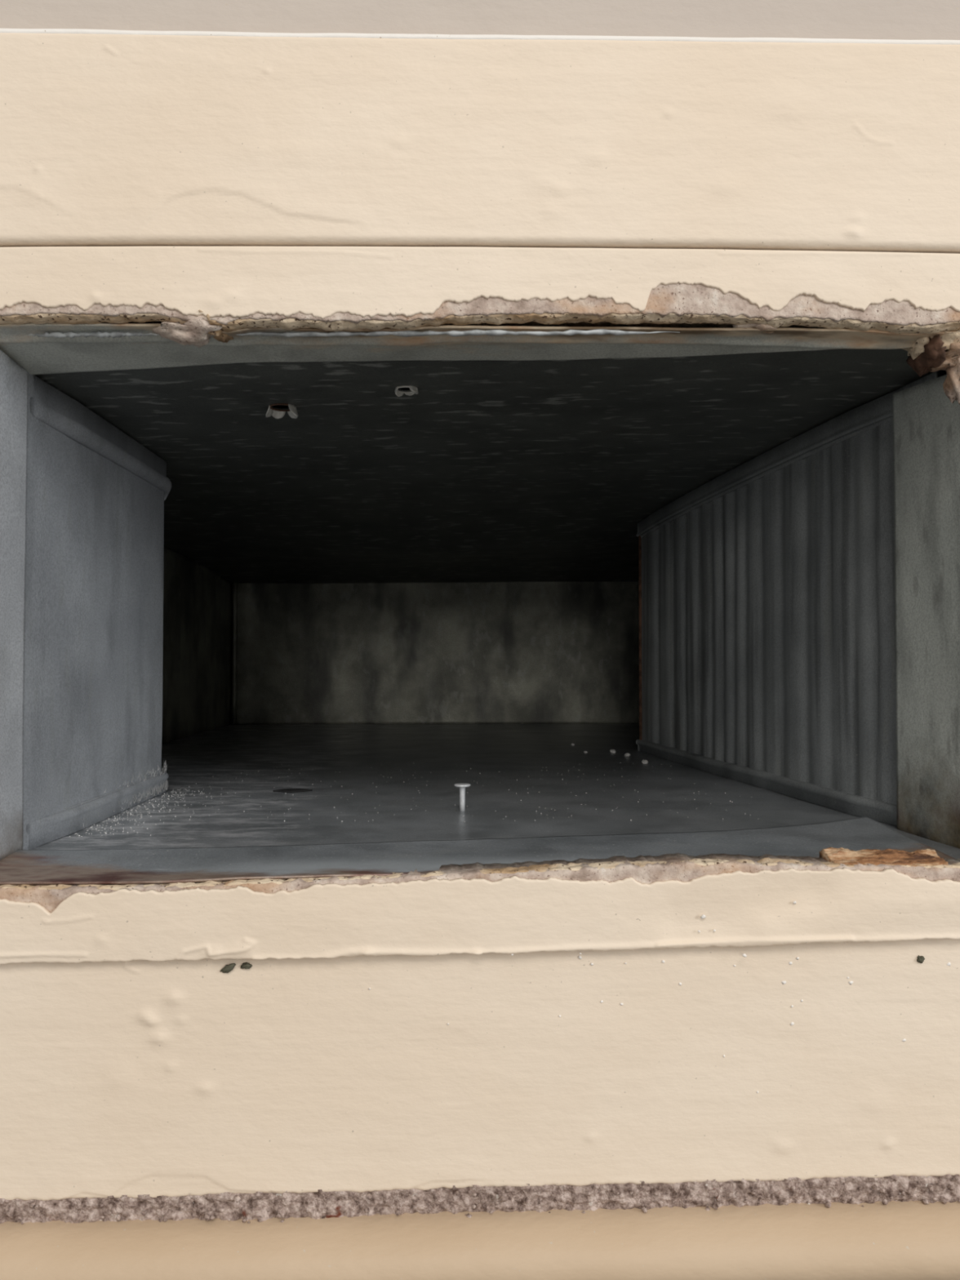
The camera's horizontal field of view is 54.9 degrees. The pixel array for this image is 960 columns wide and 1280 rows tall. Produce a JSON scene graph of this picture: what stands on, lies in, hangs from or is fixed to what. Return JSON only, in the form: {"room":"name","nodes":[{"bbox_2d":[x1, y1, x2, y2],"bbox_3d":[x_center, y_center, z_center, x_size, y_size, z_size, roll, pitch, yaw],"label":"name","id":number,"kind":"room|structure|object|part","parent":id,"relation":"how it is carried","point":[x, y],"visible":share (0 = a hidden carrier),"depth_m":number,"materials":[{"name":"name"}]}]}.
{"room":"air duct opening","nodes":[
{"label":"air duct opening","id":0,"kind":"room"},
{"bbox_2d":[0,0,959,408],"bbox_3d":[-0.013,-0.037,0.609,0.720,0.740,0.717,0,-1,-1],"label":"wall","id":1,"kind":"structure","parent":0,"point":[899,20],"depth_m":0.25,"materials":[{"name":"paint"}]},
{"bbox_2d":[220,963,235,973],"bbox_3d":[-0.067,0.087,0.245,0.004,0.003,0.002,0,-1,-1],"label":"crumb","id":2,"kind":"object","parent":1,"relation":"attached to","point":[227,968],"visible":1,"depth_m":0.24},
{"bbox_2d":[240,962,252,968],"bbox_3d":[-0.062,0.086,0.245,0.003,0.002,0.002,0,-1,-1],"label":"crumb","id":3,"kind":"object","parent":1,"relation":"attached to","point":[245,965],"visible":1,"depth_m":0.24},
{"bbox_2d":[0,901,959,1200],"bbox_3d":[-0.005,0.109,0.252,0.620,0.079,0.020,0,-1,-1],"label":"trim","id":4,"kind":"structure","parent":1,"relation":"attached to","point":[133,1078],"depth_m":0.25,"materials":[{"name":"beige paint"}]},
{"bbox_2d":[0,32,959,253],"bbox_3d":[-0.005,-0.135,0.258,0.620,0.058,0.019,0,-1,-1],"label":"trim","id":5,"kind":"structure","parent":1,"relation":"attached to","point":[106,140],"depth_m":0.25,"materials":[{"name":"beige paint"}]},
{"bbox_2d":[0,847,959,964],"bbox_3d":[-0.005,0.072,0.250,0.620,0.028,0.016,0,-1,-1],"label":"trim","id":6,"kind":"structure","parent":1,"relation":"attached to","point":[842,895],"depth_m":0.24,"materials":[{"name":"paint"}]},
{"bbox_2d":[0,245,959,404],"bbox_3d":[-0.005,-0.086,0.259,0.620,0.040,0.024,0,-1,-1],"label":"trim","id":7,"kind":"structure","parent":1,"relation":"attached to","point":[196,294],"depth_m":0.25,"materials":[{"name":"paint"}]},
{"bbox_2d":[0,1200,959,1279],"bbox_3d":[-0.005,0.175,0.246,0.620,0.050,0.027,0,-1,-1],"label":"trim","id":8,"kind":"structure","parent":1,"relation":"attached to","point":[910,1240],"depth_m":0.24,"materials":[{"name":"beige paint"}]},
{"bbox_2d":[0,1173,959,1224],"bbox_3d":[-0.005,0.149,0.251,0.620,0.013,0.015,0,-1,-1],"label":"carpet edge","id":9,"kind":"structure","parent":1,"relation":"attached to","point":[260,1206],"depth_m":0.24,"materials":[{"name":"grey carpet"}]},
{"bbox_2d":[0,28,959,44],"bbox_3d":[-0.005,-0.163,0.251,0.620,0.004,0.002,0,-1,-1],"label":"trim","id":10,"kind":"structure","parent":1,"relation":"attached to","point":[2,30],"depth_m":0.25,"materials":[{"name":"white paint"}]},
{"bbox_2d":[0,322,959,884],"bbox_3d":[-0.001,-0.007,0.548,0.451,0.159,0.599,0,-1,-1],"label":"air duct","id":11,"kind":"object","parent":1,"relation":"attached to","point":[729,558],"visible":1,"depth_m":0.37,"materials":[{"name":"metal"}]},
{"bbox_3d":[-0.140,-0.007,0.345,0.005,0.146,0.141,0,-1,-3],"label":"panel","id":12,"kind":"part","parent":11,"relation":"part of","materials":[{"name":"grey metal"}]},
{"bbox_2d":[273,788,311,792],"bbox_3d":[-0.083,0.066,0.409,0.016,0.001,0.008,1,-2,-40],"label":"scrap","id":13,"kind":"object","parent":11,"relation":"on","point":[285,790],"visible":1,"depth_m":0.41,"materials":[{"name":"black"}]},
{"bbox_2d":[69,762,758,836],"bbox_3d":[-0.012,0.067,0.410,0.252,0.002,0.209,0,-1,-1],"label":"grit","id":14,"kind":"object","parent":11,"relation":"on","point":[523,762],"visible":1,"depth_m":0.36,"materials":[{"name":"grey"}]},
{"bbox_3d":[-0.004,0.010,0.839,0.442,0.134,0.003,0,-1,-1],"label":"panel","id":15,"kind":"part","parent":11,"relation":"part of","materials":[{"name":"grey metal"}]},
{"bbox_2d":[453,782,471,811],"bbox_3d":[-0.007,0.060,0.355,0.006,0.010,0.006,0,-1,-1],"label":"nail","id":16,"kind":"object","parent":11,"relation":"on","point":[462,786],"visible":1,"depth_m":0.35,"materials":[{"name":"metal"}]},
{"bbox_3d":[-0.012,-0.071,0.562,0.430,0.030,0.573,0,-1,-1],"label":"panel","id":17,"kind":"part","parent":11,"relation":"part of","materials":[{"name":"grey metal"}]},
{"bbox_3d":[-0.002,0.070,0.552,0.450,0.003,0.588,0,-1,-1],"label":"floor panel","id":18,"kind":"part","parent":11,"relation":"part of","materials":[{"name":"grey metal"}]},
{"bbox_2d":[609,749,616,753],"bbox_3d":[0.082,0.068,0.568,0.004,0.003,0.004,0,-1,-1],"label":"crumb","id":19,"kind":"object","parent":11,"relation":"on","point":[613,751],"visible":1,"depth_m":0.57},
{"bbox_2d":[641,759,648,764],"bbox_3d":[0.092,0.068,0.515,0.004,0.003,0.003,0,-1,-1],"label":"crumb","id":20,"kind":"object","parent":11,"relation":"on","point":[644,762],"visible":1,"depth_m":0.51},
{"bbox_3d":[0.127,-0.008,0.443,0.004,0.153,0.289,0,-1,-9],"label":"panel","id":21,"kind":"part","parent":11,"relation":"part of","materials":[{"name":"grey metal"}]},
{"bbox_2d":[916,955,924,963],"bbox_3d":[0.119,0.086,0.249,0.002,0.002,0.002,0,-1,-1],"label":"crumb","id":22,"kind":"object","parent":1,"relation":"attached to","point":[920,959],"visible":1,"depth_m":0.25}
]}

